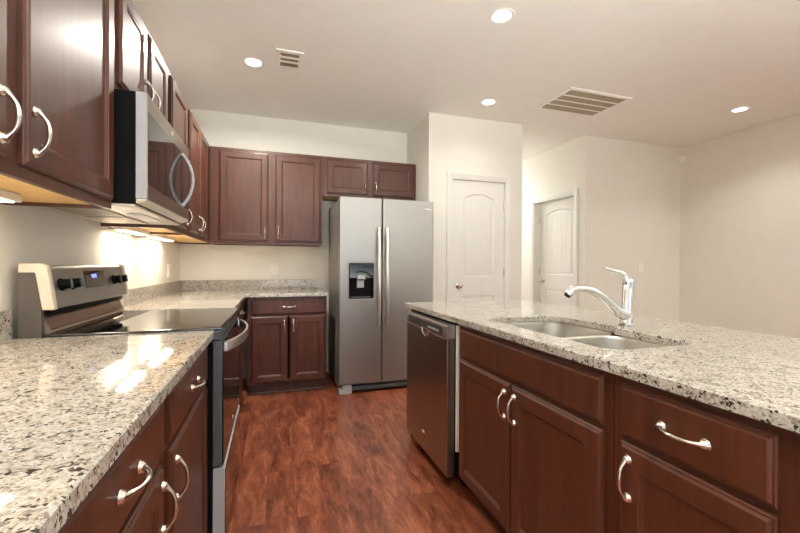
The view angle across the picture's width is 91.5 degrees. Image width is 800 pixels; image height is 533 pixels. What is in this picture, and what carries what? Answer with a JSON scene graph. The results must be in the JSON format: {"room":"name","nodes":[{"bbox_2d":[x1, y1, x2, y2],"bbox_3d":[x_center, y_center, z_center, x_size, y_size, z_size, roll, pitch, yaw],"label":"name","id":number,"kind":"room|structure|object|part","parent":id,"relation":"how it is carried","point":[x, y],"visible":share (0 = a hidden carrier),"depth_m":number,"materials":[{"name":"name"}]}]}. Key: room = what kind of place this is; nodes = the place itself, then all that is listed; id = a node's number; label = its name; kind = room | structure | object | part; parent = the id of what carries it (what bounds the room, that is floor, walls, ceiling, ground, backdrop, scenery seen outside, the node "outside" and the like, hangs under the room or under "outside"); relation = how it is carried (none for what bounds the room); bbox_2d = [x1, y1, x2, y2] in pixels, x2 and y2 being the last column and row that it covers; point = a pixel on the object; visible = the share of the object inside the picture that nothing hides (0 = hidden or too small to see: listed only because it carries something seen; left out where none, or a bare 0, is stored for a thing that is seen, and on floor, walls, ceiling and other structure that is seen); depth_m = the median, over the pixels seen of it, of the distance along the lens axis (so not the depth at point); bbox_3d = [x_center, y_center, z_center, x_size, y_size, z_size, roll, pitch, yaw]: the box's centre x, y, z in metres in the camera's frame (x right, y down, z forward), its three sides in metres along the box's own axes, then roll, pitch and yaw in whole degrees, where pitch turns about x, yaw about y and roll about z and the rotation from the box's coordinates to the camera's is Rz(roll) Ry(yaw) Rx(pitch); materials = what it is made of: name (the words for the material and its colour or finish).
{"room":"kitchen","nodes":[
{"label":"kitchen","id":0,"kind":"room"},
{"bbox_2d":[0,204,179,338],"bbox_3d":[-1.212,-0.188,0.760,0.100,2.706,6.400,0,0,-18],"label":"wall","id":1,"kind":"structure","parent":0,"point":[28,234],"depth_m":1.74,"materials":[{"name":"paint"}]},
{"bbox_2d":[0,310,11,341],"bbox_3d":[-1.129,0.201,0.699,0.019,0.100,1.329,0,0,-18],"label":"backsplash","id":2,"kind":"structure","parent":1,"relation":"attached to","point":[5,315],"depth_m":1.30,"materials":[{"name":"stone"}]},
{"bbox_2d":[0,0,113,208],"bbox_3d":[-0.990,-0.656,0.828,0.357,0.899,1.176,0,0,-18],"label":"upper cabinet","id":3,"kind":"object","parent":1,"relation":"attached to","point":[57,56],"visible":0.99,"depth_m":1.06,"materials":[{"name":"brown wood"}]},
{"bbox_3d":[-0.771,-0.655,0.588,0.019,0.841,0.537,0,0,-18],"label":"door","id":4,"kind":"part","parent":3,"relation":"part of","materials":[{"name":"brown wood"}]},
{"bbox_2d":[0,189,21,202],"bbox_3d":[-1.111,-0.205,0.887,0.100,0.028,0.620,0,0,-18],"label":"light","id":5,"kind":"object","parent":3,"relation":"attached to","point":[5,196],"visible":1,"depth_m":1.15,"materials":[{"name":"white plastic"}]},
{"bbox_3d":[-0.821,-0.321,0.825,0.035,0.126,0.026,0,0,-18],"label":"handle","id":6,"kind":"part","parent":3,"relation":"part of","materials":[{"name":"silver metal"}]},
{"bbox_3d":[-0.859,-0.321,0.940,0.035,0.126,0.026,0,0,-18],"label":"handle","id":7,"kind":"part","parent":3,"relation":"part of","materials":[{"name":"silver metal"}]},
{"bbox_3d":[-1.019,-0.223,0.821,0.268,0.010,1.144,0,0,-18],"label":"panel","id":8,"kind":"part","parent":3,"relation":"part of","materials":[{"name":"brown wood"}]},
{"bbox_2d":[114,0,167,120],"bbox_3d":[-1.290,-0.886,1.749,0.357,0.449,0.758,0,0,-18],"label":"upper cabinet","id":9,"kind":"object","parent":1,"relation":"attached to","point":[139,66],"visible":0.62,"depth_m":1.65,"materials":[{"name":"brown wood"}]},
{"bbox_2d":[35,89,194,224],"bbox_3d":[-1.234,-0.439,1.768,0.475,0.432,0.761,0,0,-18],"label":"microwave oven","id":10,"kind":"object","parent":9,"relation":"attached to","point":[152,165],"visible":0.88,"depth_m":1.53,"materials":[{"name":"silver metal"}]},
{"bbox_3d":[-1.280,-0.232,1.755,0.366,0.010,0.747,0,0,-18],"label":"underside panel","id":11,"kind":"part","parent":10,"relation":"part of","materials":[{"name":"silver metal"}]},
{"bbox_3d":[-1.083,-0.455,1.818,0.036,0.398,0.759,0,0,-18],"label":"door","id":12,"kind":"part","parent":10,"relation":"part of","materials":[{"name":"silver metal"}]},
{"bbox_3d":[-1.100,-0.447,2.026,0.061,0.280,0.020,0,0,-18],"label":"door handle","id":13,"kind":"part","parent":10,"relation":"part of","materials":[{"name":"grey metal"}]},
{"bbox_3d":[-1.106,-0.885,1.618,0.019,0.391,0.324,0,0,-18],"label":"door","id":14,"kind":"part","parent":9,"relation":"part of","materials":[{"name":"brown wood"}]},
{"bbox_3d":[-1.180,-0.885,1.785,0.019,0.449,0.758,0,0,-18],"label":"frame","id":15,"kind":"part","parent":9,"relation":"part of","materials":[{"name":"brown wood"}]},
{"bbox_3d":[-1.122,-0.775,1.752,0.035,0.126,0.026,0,0,-18],"label":"handle","id":16,"kind":"part","parent":9,"relation":"part of","materials":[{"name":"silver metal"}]},
{"bbox_3d":[-1.220,-0.887,1.967,0.019,0.391,0.317,0,0,-18],"label":"door","id":17,"kind":"part","parent":9,"relation":"part of","materials":[{"name":"brown wood"}]},
{"bbox_3d":[-1.155,-0.776,1.854,0.035,0.126,0.026,0,0,-18],"label":"handle","id":18,"kind":"part","parent":9,"relation":"part of","materials":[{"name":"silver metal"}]},
{"bbox_2d":[101,65,192,234],"bbox_3d":[-1.492,-0.664,2.366,0.357,0.899,0.532,0,0,-18],"label":"upper cabinet","id":19,"kind":"object","parent":1,"relation":"attached to","point":[177,105],"visible":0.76,"depth_m":2.36,"materials":[{"name":"brown wood"}]},
{"bbox_2d":[112,227,149,234],"bbox_3d":[-1.597,-0.212,2.328,0.080,0.028,0.380,0,0,-18],"label":"light","id":20,"kind":"object","parent":19,"relation":"attached to","point":[131,230],"visible":0.92,"depth_m":2.25,"materials":[{"name":"white plastic"}]},
{"bbox_3d":[-1.520,-0.231,2.359,0.268,0.010,0.500,0,0,-18],"label":"panel","id":21,"kind":"part","parent":19,"relation":"part of","materials":[{"name":"brown wood"}]},
{"bbox_3d":[-1.382,-0.663,2.402,0.019,0.899,0.532,0,0,-18],"label":"frame","id":22,"kind":"part","parent":19,"relation":"part of","materials":[{"name":"brown wood"}]},
{"bbox_3d":[-1.365,-0.664,2.410,0.019,0.841,0.418,0,0,-18],"label":"door","id":23,"kind":"part","parent":19,"relation":"part of","materials":[{"name":"brown wood"}]},
{"bbox_3d":[-1.397,-0.330,2.590,0.035,0.126,0.026,0,0,-18],"label":"handle","id":24,"kind":"part","parent":19,"relation":"part of","materials":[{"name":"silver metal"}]},
{"bbox_2d":[120,280,181,306],"bbox_3d":[-1.860,0.190,2.942,0.019,0.100,1.850,0,0,-18],"label":"backsplash","id":25,"kind":"structure","parent":1,"relation":"attached to","point":[140,294],"depth_m":2.82,"materials":[{"name":"stone"}]},
{"bbox_2d":[143,107,209,243],"bbox_3d":[-1.778,-0.668,3.245,0.357,0.899,1.311,0,0,-18],"label":"upper cabinet","id":26,"kind":"object","parent":1,"relation":"attached to","point":[198,230],"visible":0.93,"depth_m":3.02,"materials":[{"name":"brown wood"}]},
{"bbox_2d":[145,234,174,241],"bbox_3d":[-1.795,-0.216,2.936,0.080,0.028,0.500,0,0,-18],"label":"light","id":27,"kind":"object","parent":26,"relation":"attached to","point":[153,236],"visible":0.93,"depth_m":2.80,"materials":[{"name":"white plastic"}]},
{"bbox_3d":[-1.807,-0.236,3.238,0.268,0.010,1.279,0,0,-18],"label":"panel","id":28,"kind":"part","parent":26,"relation":"part of","materials":[{"name":"brown wood"}]},
{"bbox_3d":[-1.515,-0.667,2.870,0.019,0.841,0.345,0,0,-18],"label":"door","id":29,"kind":"part","parent":26,"relation":"part of","materials":[{"name":"brown wood"}]},
{"bbox_3d":[-1.669,-0.668,3.281,0.019,0.899,1.311,0,0,-18],"label":"frame","id":30,"kind":"part","parent":26,"relation":"part of","materials":[{"name":"brown wood"}]},
{"bbox_3d":[-1.535,-0.332,3.015,0.035,0.126,0.026,0,0,-18],"label":"handle","id":31,"kind":"part","parent":26,"relation":"part of","materials":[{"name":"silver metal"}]},
{"bbox_3d":[-1.636,-0.669,3.241,0.019,0.841,0.345,0,0,-18],"label":"door","id":32,"kind":"part","parent":26,"relation":"part of","materials":[{"name":"brown wood"}]},
{"bbox_2d":[180,108,406,378],"bbox_3d":[-1.102,-0.200,4.214,2.450,2.706,0.100,0,0,-18],"label":"wall","id":33,"kind":"structure","parent":0,"point":[220,129],"depth_m":4.10,"materials":[{"name":"paint"}]},
{"bbox_2d":[182,279,317,290],"bbox_3d":[-1.512,0.187,4.018,1.306,0.100,0.019,0,0,-18],"label":"backsplash","id":34,"kind":"structure","parent":33,"relation":"attached to","point":[301,283],"depth_m":3.99,"materials":[{"name":"stone"}]},
{"bbox_2d":[209,146,322,246],"bbox_3d":[-1.314,-0.666,3.900,1.036,0.904,0.357,0,0,-18],"label":"upper cabinet","id":35,"kind":"object","parent":33,"relation":"attached to","point":[258,198],"visible":1,"depth_m":3.76,"materials":[{"name":"brown wood"}]},
{"bbox_3d":[-1.481,-0.667,3.705,0.435,0.846,0.019,0,0,-18],"label":"door","id":36,"kind":"part","parent":35,"relation":"part of","materials":[{"name":"brown wood"}]},
{"bbox_3d":[-1.007,-0.666,3.859,0.436,0.846,0.019,0,0,-18],"label":"door","id":37,"kind":"part","parent":35,"relation":"part of","materials":[{"name":"brown wood"}]},
{"bbox_2d":[271,263,277,274],"bbox_3d":[-1.316,0.026,4.088,0.072,0.116,0.009,0,0,-18],"label":"wall outlet","id":38,"kind":"object","parent":33,"relation":"attached to","point":[274,266],"visible":1,"depth_m":4.09,"materials":[{"name":"white plastic"}]},
{"bbox_2d":[323,156,415,201],"bbox_3d":[-0.342,-0.913,4.216,0.999,0.403,0.357,0,0,-18],"label":"upper cabinet","id":39,"kind":"object","parent":33,"relation":"attached to","point":[344,177],"visible":0.98,"depth_m":4.09,"materials":[{"name":"brown wood"}]},
{"bbox_3d":[-0.352,-0.729,4.243,0.967,0.010,0.268,0,0,-18],"label":"panel","id":40,"kind":"part","parent":39,"relation":"part of","materials":[{"name":"brown wood"}]},
{"bbox_3d":[-0.539,-0.914,4.011,0.422,0.345,0.019,0,0,-18],"label":"door","id":41,"kind":"part","parent":39,"relation":"part of","materials":[{"name":"brown wood"}]},
{"bbox_3d":[-0.067,-0.913,4.164,0.458,0.345,0.019,0,0,-18],"label":"door","id":42,"kind":"part","parent":39,"relation":"part of","materials":[{"name":"brown wood"}]},
{"bbox_2d":[226,372,505,532],"bbox_3d":[1.222,1.208,2.928,6.080,0.080,9.200,0,0,-18],"label":"floor","id":43,"kind":"structure","parent":0,"point":[318,460],"depth_m":2.19,"materials":[{"name":"brown wood"}]},
{"bbox_2d":[58,403,178,532],"bbox_3d":[-0.736,0.727,0.525,0.662,0.881,0.688,0,0,-18],"label":"base cabinet","id":44,"kind":"object","parent":43,"relation":"on","point":[129,497],"visible":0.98,"depth_m":0.70,"materials":[{"name":"brown wood"}]},
{"bbox_2d":[0,310,213,532],"bbox_3d":[-0.831,0.218,0.797,0.646,0.130,1.331,0,0,-18],"label":"countertop","id":45,"kind":"structure","parent":44,"relation":"on","point":[70,406],"depth_m":0.71,"materials":[{"name":"beige stone"}]},
{"bbox_3d":[-0.459,0.378,0.690,0.035,0.026,0.126,0,0,-18],"label":"handle","id":46,"kind":"part","parent":44,"relation":"part of","materials":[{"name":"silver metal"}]},
{"bbox_3d":[-0.486,0.759,0.683,0.019,0.593,0.479,0,0,-18],"label":"door","id":47,"kind":"part","parent":44,"relation":"part of","materials":[{"name":"brown wood"}]},
{"bbox_3d":[-0.525,0.550,0.890,0.035,0.126,0.026,0,0,-18],"label":"handle","id":48,"kind":"part","parent":44,"relation":"part of","materials":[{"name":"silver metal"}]},
{"bbox_2d":[18,263,247,532],"bbox_3d":[-1.096,0.574,1.815,0.723,1.173,0.759,0,0,-18],"label":"electric range","id":49,"kind":"object","parent":43,"relation":"on","point":[54,300],"visible":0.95,"depth_m":1.55,"materials":[{"name":"silver metal"}]},
{"bbox_3d":[-1.250,0.067,1.459,0.036,0.047,0.048,0,0,-18],"label":"control knob","id":50,"kind":"part","parent":49,"relation":"part of","materials":[{"name":"black plastic"}]},
{"bbox_3d":[-1.275,0.067,1.535,0.036,0.047,0.048,0,0,-18],"label":"control knob","id":51,"kind":"part","parent":49,"relation":"part of","materials":[{"name":"black plastic"}]},
{"bbox_3d":[-1.388,0.072,1.718,0.101,0.158,0.709,0,0,-18],"label":"control panel","id":52,"kind":"part","parent":49,"relation":"part of","materials":[{"name":"silver metal"}]},
{"bbox_3d":[-1.405,0.065,1.934,0.036,0.047,0.048,0,0,-18],"label":"control knob","id":53,"kind":"part","parent":49,"relation":"part of","materials":[{"name":"black plastic"}]},
{"bbox_3d":[-1.430,0.064,2.010,0.036,0.047,0.048,0,0,-18],"label":"control knob","id":54,"kind":"part","parent":49,"relation":"part of","materials":[{"name":"black plastic"}]},
{"bbox_2d":[44,308,238,337],"bbox_3d":[-1.092,0.247,1.815,0.575,0.018,0.759,0,0,-18],"label":"cooktop","id":55,"kind":"object","parent":49,"relation":"in","point":[118,321],"depth_m":1.64,"materials":[{"name":"black glass"}]},
{"bbox_3d":[-0.841,0.274,1.897,0.031,0.030,0.751,0,0,-18],"label":"trim","id":56,"kind":"part","parent":49,"relation":"part of","materials":[{"name":"grey paint"}]},
{"bbox_3d":[-0.838,0.541,1.899,0.035,0.498,0.747,0,0,-18],"label":"oven door","id":57,"kind":"part","parent":49,"relation":"part of","materials":[{"name":"grey paint"}]},
{"bbox_3d":[-0.835,0.939,1.902,0.045,0.277,0.747,0,0,-18],"label":"storage drawer","id":58,"kind":"part","parent":49,"relation":"part of","materials":[{"name":"grey metal"}]},
{"bbox_3d":[-0.819,0.541,1.905,0.005,0.495,0.745,0,0,-18],"label":"door glass","id":59,"kind":"part","parent":49,"relation":"part of","materials":[{"name":"black glass"}]},
{"bbox_3d":[-0.813,0.940,1.909,0.003,0.262,0.733,0,0,-18],"label":"drawer","id":60,"kind":"part","parent":49,"relation":"part of","materials":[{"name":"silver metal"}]},
{"bbox_3d":[-0.787,0.325,1.925,0.070,0.042,0.705,0,0,-18],"label":"door handle","id":61,"kind":"part","parent":49,"relation":"part of","materials":[{"name":"metal"}]},
{"bbox_2d":[160,347,207,532],"bbox_3d":[-0.938,0.723,1.145,0.662,0.881,0.611,0,0,-18],"label":"base cabinet","id":62,"kind":"object","parent":43,"relation":"on","point":[183,462],"visible":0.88,"depth_m":1.18,"materials":[{"name":"brown wood"}]},
{"bbox_3d":[-0.683,0.675,1.228,0.019,0.782,0.611,0,0,-18],"label":"frame","id":63,"kind":"part","parent":62,"relation":"part of","materials":[{"name":"brown wood"}]},
{"bbox_3d":[-0.565,0.549,1.015,0.035,0.126,0.026,0,0,-18],"label":"handle","id":64,"kind":"part","parent":62,"relation":"part of","materials":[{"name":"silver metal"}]},
{"bbox_3d":[-0.667,0.375,1.244,0.019,0.138,0.562,0,0,-18],"label":"drawer","id":65,"kind":"part","parent":62,"relation":"part of","materials":[{"name":"brown wood"}]},
{"bbox_3d":[-0.642,0.375,1.253,0.035,0.026,0.126,0,0,-18],"label":"handle","id":66,"kind":"part","parent":62,"relation":"part of","materials":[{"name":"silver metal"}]},
{"bbox_2d":[237,302,245,404],"bbox_3d":[-1.458,0.715,2.740,0.662,0.881,1.212,0,0,-18],"label":"base cabinet","id":67,"kind":"object","parent":43,"relation":"on","point":[240,312],"visible":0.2,"depth_m":3.15,"materials":[{"name":"brown wood"}]},
{"bbox_2d":[120,279,326,310],"bbox_3d":[-1.228,0.207,3.147,1.348,0.130,1.852,0,0,-18],"label":"countertop","id":68,"kind":"structure","parent":67,"relation":"on","point":[181,294],"depth_m":3.44,"materials":[{"name":"beige stone"}]},
{"bbox_3d":[-1.261,0.365,3.066,0.019,0.138,0.520,0,0,-18],"label":"drawer","id":69,"kind":"part","parent":67,"relation":"part of","materials":[{"name":"brown wood"}]},
{"bbox_3d":[-1.263,0.747,3.067,0.019,0.593,0.520,0,0,-18],"label":"door","id":70,"kind":"part","parent":67,"relation":"part of","materials":[{"name":"brown wood"}]},
{"bbox_2d":[247,296,326,394],"bbox_3d":[-1.105,0.713,3.815,0.692,0.881,0.662,0,0,-18],"label":"base cabinet","id":71,"kind":"object","parent":43,"relation":"on","point":[286,339],"visible":0.99,"depth_m":3.54,"materials":[{"name":"brown wood"}]},
{"bbox_3d":[-1.168,0.746,3.493,0.311,0.593,0.019,0,0,-18],"label":"door","id":72,"kind":"part","parent":71,"relation":"part of","materials":[{"name":"brown wood"}]},
{"bbox_3d":[-1.042,1.145,3.617,0.692,0.017,0.016,0,0,-18],"label":"shoe molding","id":73,"kind":"part","parent":71,"relation":"part of","materials":[{"name":"brown wood"}]},
{"bbox_3d":[-1.007,0.365,3.544,0.647,0.138,0.019,0,0,-18],"label":"drawer","id":74,"kind":"part","parent":71,"relation":"part of","materials":[{"name":"brown wood"}]},
{"bbox_3d":[-0.851,0.747,3.597,0.316,0.593,0.019,0,0,-18],"label":"door","id":75,"kind":"part","parent":71,"relation":"part of","materials":[{"name":"brown wood"}]},
{"bbox_2d":[328,196,432,394],"bbox_3d":[-0.214,0.263,3.954,0.913,1.786,0.799,0,0,-18],"label":"refrigerator","id":76,"kind":"object","parent":43,"relation":"on","point":[381,250],"visible":0.94,"depth_m":3.62,"materials":[{"name":"silver metal"}]},
{"bbox_3d":[-0.366,0.220,3.586,0.394,1.696,0.059,0,0,-18],"label":"freezer door","id":77,"kind":"part","parent":76,"relation":"part of","materials":[{"name":"silver metal"}]},
{"bbox_3d":[-0.357,0.042,3.576,0.220,0.130,0.044,0,0,-18],"label":"touch panel","id":78,"kind":"part","parent":76,"relation":"part of","materials":[{"name":"black glass"}]},
{"bbox_3d":[-0.192,0.090,3.575,0.033,0.904,0.066,0,0,-18],"label":"handle","id":79,"kind":"part","parent":76,"relation":"part of","materials":[{"name":"metal"}]},
{"bbox_3d":[-0.118,0.090,3.600,0.033,0.904,0.066,0,0,-18],"label":"handle","id":80,"kind":"part","parent":76,"relation":"part of","materials":[{"name":"metal"}]},
{"bbox_3d":[0.071,0.222,3.728,0.512,1.696,0.059,0,0,-18],"label":"fridge door","id":81,"kind":"part","parent":76,"relation":"part of","materials":[{"name":"silver metal"}]},
{"bbox_2d":[407,310,466,486],"bbox_3d":[0.448,0.729,2.381,0.652,0.874,0.651,0,0,-18],"label":"dishwasher","id":82,"kind":"object","parent":43,"relation":"on","point":[433,343],"visible":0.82,"depth_m":2.16,"materials":[{"name":"silver metal"}]},
{"bbox_3d":[0.148,0.383,2.269,0.010,0.047,0.120,0,0,-18],"label":"pocket handle","id":83,"kind":"part","parent":82,"relation":"part of","materials":[{"name":"silver metal"}]},
{"bbox_3d":[0.165,0.335,2.301,0.048,0.070,0.624,0,0,-18],"label":"control panel","id":84,"kind":"part","parent":82,"relation":"part of","materials":[{"name":"metal"}]},
{"bbox_3d":[0.258,1.111,2.336,0.020,0.086,0.604,0,0,-18],"label":"toe panel","id":85,"kind":"part","parent":82,"relation":"part of","materials":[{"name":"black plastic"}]},
{"bbox_2d":[459,321,622,532],"bbox_3d":[0.711,0.729,1.619,0.662,0.881,0.943,0,0,-18],"label":"base cabinet","id":86,"kind":"object","parent":43,"relation":"on","point":[537,427],"visible":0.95,"depth_m":1.39,"materials":[{"name":"brown wood"}]},
{"bbox_3d":[0.367,0.759,1.747,0.019,0.593,0.439,0,0,-18],"label":"door","id":87,"kind":"part","parent":86,"relation":"part of","materials":[{"name":"brown wood"}]},
{"bbox_3d":[0.402,0.551,1.558,0.035,0.126,0.026,0,0,-18],"label":"handle","id":88,"kind":"part","parent":86,"relation":"part of","materials":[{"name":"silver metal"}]},
{"bbox_3d":[0.423,0.552,1.493,0.035,0.126,0.026,0,0,-18],"label":"handle","id":89,"kind":"part","parent":86,"relation":"part of","materials":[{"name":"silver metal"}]},
{"bbox_3d":[0.439,0.379,1.530,0.019,0.138,0.892,0,0,-18],"label":"false drawer","id":90,"kind":"part","parent":86,"relation":"part of","materials":[{"name":"brown wood"}]},
{"bbox_3d":[0.507,0.761,1.319,0.019,0.593,0.445,0,0,-18],"label":"door","id":91,"kind":"part","parent":86,"relation":"part of","materials":[{"name":"brown wood"}]},
{"bbox_2d":[614,374,799,532],"bbox_3d":[0.921,0.733,0.975,0.662,0.881,0.406,0,0,-18],"label":"base cabinet","id":92,"kind":"object","parent":43,"relation":"on","point":[683,464],"visible":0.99,"depth_m":0.86,"materials":[{"name":"brown wood"}]},
{"bbox_3d":[0.579,0.554,1.014,0.035,0.126,0.026,0,0,-18],"label":"handle","id":93,"kind":"part","parent":92,"relation":"part of","materials":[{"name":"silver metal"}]},
{"bbox_3d":[0.624,0.382,0.879,0.035,0.026,0.126,0,0,-18],"label":"handle","id":94,"kind":"part","parent":92,"relation":"part of","materials":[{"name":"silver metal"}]},
{"bbox_3d":[0.647,0.764,0.889,0.019,0.593,0.343,0,0,-18],"label":"door","id":95,"kind":"part","parent":92,"relation":"part of","materials":[{"name":"brown wood"}]},
{"bbox_3d":[0.649,0.382,0.887,0.019,0.138,0.343,0,0,-18],"label":"drawer","id":96,"kind":"part","parent":92,"relation":"part of","materials":[{"name":"brown wood"}]},
{"bbox_3d":[0.705,0.729,1.755,0.632,0.881,2.145,0,0,-18],"label":"surround","id":97,"kind":"object","parent":43,"relation":"on","visible":0},
{"bbox_2d":[404,299,799,432],"bbox_3d":[0.826,0.272,1.801,0.946,0.030,2.232,0,0,-18],"label":"countertop","id":98,"kind":"structure","parent":97,"relation":"on","point":[754,375],"depth_m":1.17,"materials":[{"name":"beige stone"}]},
{"bbox_2d":[505,321,666,349],"bbox_3d":[0.733,0.394,1.624,0.456,0.206,0.796,0,0,-18],"label":"sink","id":99,"kind":"object","parent":98,"relation":"in","point":[581,334],"visible":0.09,"depth_m":1.74,"materials":[{"name":"metal"}]},
{"bbox_3d":[0.673,0.393,1.807,0.456,0.206,0.411,0,0,-18],"label":"bowl","id":100,"kind":"part","parent":99,"relation":"part of","materials":[{"name":"metal"}]},
{"bbox_3d":[0.777,0.395,1.421,0.414,0.206,0.383,0,0,-18],"label":"bowl","id":101,"kind":"part","parent":99,"relation":"part of","materials":[{"name":"metal"}]},
{"bbox_2d":[564,266,633,325],"bbox_3d":[0.856,0.128,1.671,0.364,0.261,0.062,0,0,-18],"label":"kitchen faucet","id":102,"kind":"object","parent":98,"relation":"on","point":[624,313],"visible":1,"depth_m":1.69,"materials":[{"name":"silver metal"}]},
{"bbox_3d":[0.870,0.159,1.676,0.281,0.163,0.052,0,0,-18],"label":"spout","id":103,"kind":"part","parent":102,"relation":"part of","materials":[{"name":"silver metal"}]},
{"bbox_3d":[0.947,0.037,1.700,0.149,0.078,0.031,0,0,-18],"label":"lever","id":104,"kind":"part","parent":102,"relation":"part of","materials":[{"name":"silver metal"}]},
{"bbox_2d":[407,117,424,200],"bbox_3d":[0.199,-0.195,4.338,0.100,2.706,0.670,0,0,-18],"label":"wall","id":105,"kind":"structure","parent":0,"point":[416,135],"depth_m":4.18,"materials":[{"name":"paint"}]},
{"bbox_2d":[132,0,799,160],"bbox_3d":[1.234,-1.588,2.917,6.080,0.100,9.200,0,0,-18],"label":"ceiling","id":106,"kind":"structure","parent":0,"point":[383,65],"depth_m":2.92,"materials":[{"name":"paint"}]},
{"bbox_2d":[242,57,263,67],"bbox_3d":[-1.113,-1.546,2.960,0.156,0.004,0.156,0,0,-18],"label":"recessed light","id":107,"kind":"object","parent":106,"relation":"in","point":[252,62],"visible":1,"depth_m":2.96,"materials":[{"name":"white plastic"}]},
{"bbox_2d":[276,48,303,70],"bbox_3d":[-0.825,-1.541,2.909,0.195,0.012,0.255,0,0,-18],"label":"ceiling vent","id":108,"kind":"object","parent":106,"relation":"in","point":[288,59],"visible":1,"depth_m":2.89,"materials":[{"name":"white plastic"}]},
{"bbox_2d":[480,99,496,105],"bbox_3d":[0.829,-1.540,3.656,0.156,0.004,0.156,0,0,-18],"label":"recessed light","id":109,"kind":"object","parent":106,"relation":"in","point":[486,102],"visible":1,"depth_m":3.66,"materials":[{"name":"white plastic"}]},
{"bbox_2d":[489,8,514,23],"bbox_3d":[0.626,-1.536,2.396,0.156,0.004,0.156,0,0,-18],"label":"recessed light","id":110,"kind":"object","parent":106,"relation":"in","point":[502,15],"visible":1,"depth_m":2.39,"materials":[{"name":"white plastic"}]},
{"bbox_2d":[536,87,632,116],"bbox_3d":[1.715,-1.532,3.663,0.690,0.012,0.470,0,0,-18],"label":"ceiling vent","id":111,"kind":"object","parent":106,"relation":"in","point":[575,101],"visible":1,"depth_m":3.64,"materials":[{"name":"white plastic"}]},
{"bbox_2d":[730,106,750,112],"bbox_3d":[3.316,-1.529,3.804,0.156,0.004,0.156,0,0,-18],"label":"recessed light","id":112,"kind":"object","parent":106,"relation":"in","point":[739,109],"visible":1,"depth_m":3.80,"materials":[{"name":"white plastic"}]},
{"bbox_2d":[425,112,522,301],"bbox_3d":[0.791,-0.191,4.126,1.095,2.706,0.100,0,0,-18],"label":"wall","id":113,"kind":"structure","parent":0,"point":[453,143],"depth_m":4.04,"materials":[{"name":"paint"}]},
{"bbox_2d":[446,171,510,300],"bbox_3d":[0.821,0.097,4.109,0.752,2.126,0.155,0,0,-18],"label":"door","id":114,"kind":"structure","parent":113,"relation":"in","point":[478,235],"depth_m":4.10,"materials":[{"name":"white paint"}]},
{"bbox_3d":[0.612,0.198,3.995,0.062,0.062,0.067,0,0,-18],"label":"knob","id":115,"kind":"part","parent":114,"relation":"part of","materials":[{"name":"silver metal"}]},
{"bbox_2d":[522,138,578,300],"bbox_3d":[1.724,-0.195,6.178,0.140,2.706,3.117,0,0,-18],"label":"wall","id":116,"kind":"structure","parent":0,"point":[555,170],"depth_m":5.28,"materials":[{"name":"paint"}]},
{"bbox_2d":[530,188,577,306],"bbox_3d":[2.055,0.107,5.129,0.158,2.109,0.902,0,0,-18],"label":"door","id":117,"kind":"structure","parent":116,"relation":"in","point":[554,222],"depth_m":5.22,"materials":[{"name":"white paint"}]},
{"bbox_3d":[2.109,0.141,5.147,0.035,2.029,0.758,0,0,-18],"label":"panel","id":118,"kind":"part","parent":117,"relation":"part of","materials":[{"name":"white paint"}]},
{"bbox_2d":[578,135,680,321],"bbox_3d":[2.883,-0.184,4.864,1.530,2.706,0.100,0,0,-18],"label":"wall","id":119,"kind":"structure","parent":0,"point":[629,191],"depth_m":4.80,"materials":[{"name":"paint"}]},
{"bbox_2d":[638,263,642,272],"bbox_3d":[2.991,0.018,4.842,0.072,0.116,0.011,0,0,-18],"label":"light switch","id":120,"kind":"object","parent":119,"relation":"attached to","point":[640,265],"visible":1,"depth_m":4.83,"materials":[{"name":"white plastic"}]},
{"bbox_2d":[679,114,799,338],"bbox_3d":[4.554,-0.167,2.368,0.100,2.706,5.883,0,0,-18],"label":"wall","id":121,"kind":"structure","parent":0,"point":[740,190],"depth_m":4.35,"materials":[{"name":"paint"}]},
{"bbox_2d":[677,156,684,162],"bbox_3d":[3.612,-1.376,5.011,0.088,0.088,0.066,0,0,28],"label":"sensor","id":122,"kind":"object","parent":121,"relation":"attached to","point":[680,159],"visible":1,"depth_m":4.99,"materials":[{"name":"white plastic"}]}
]}

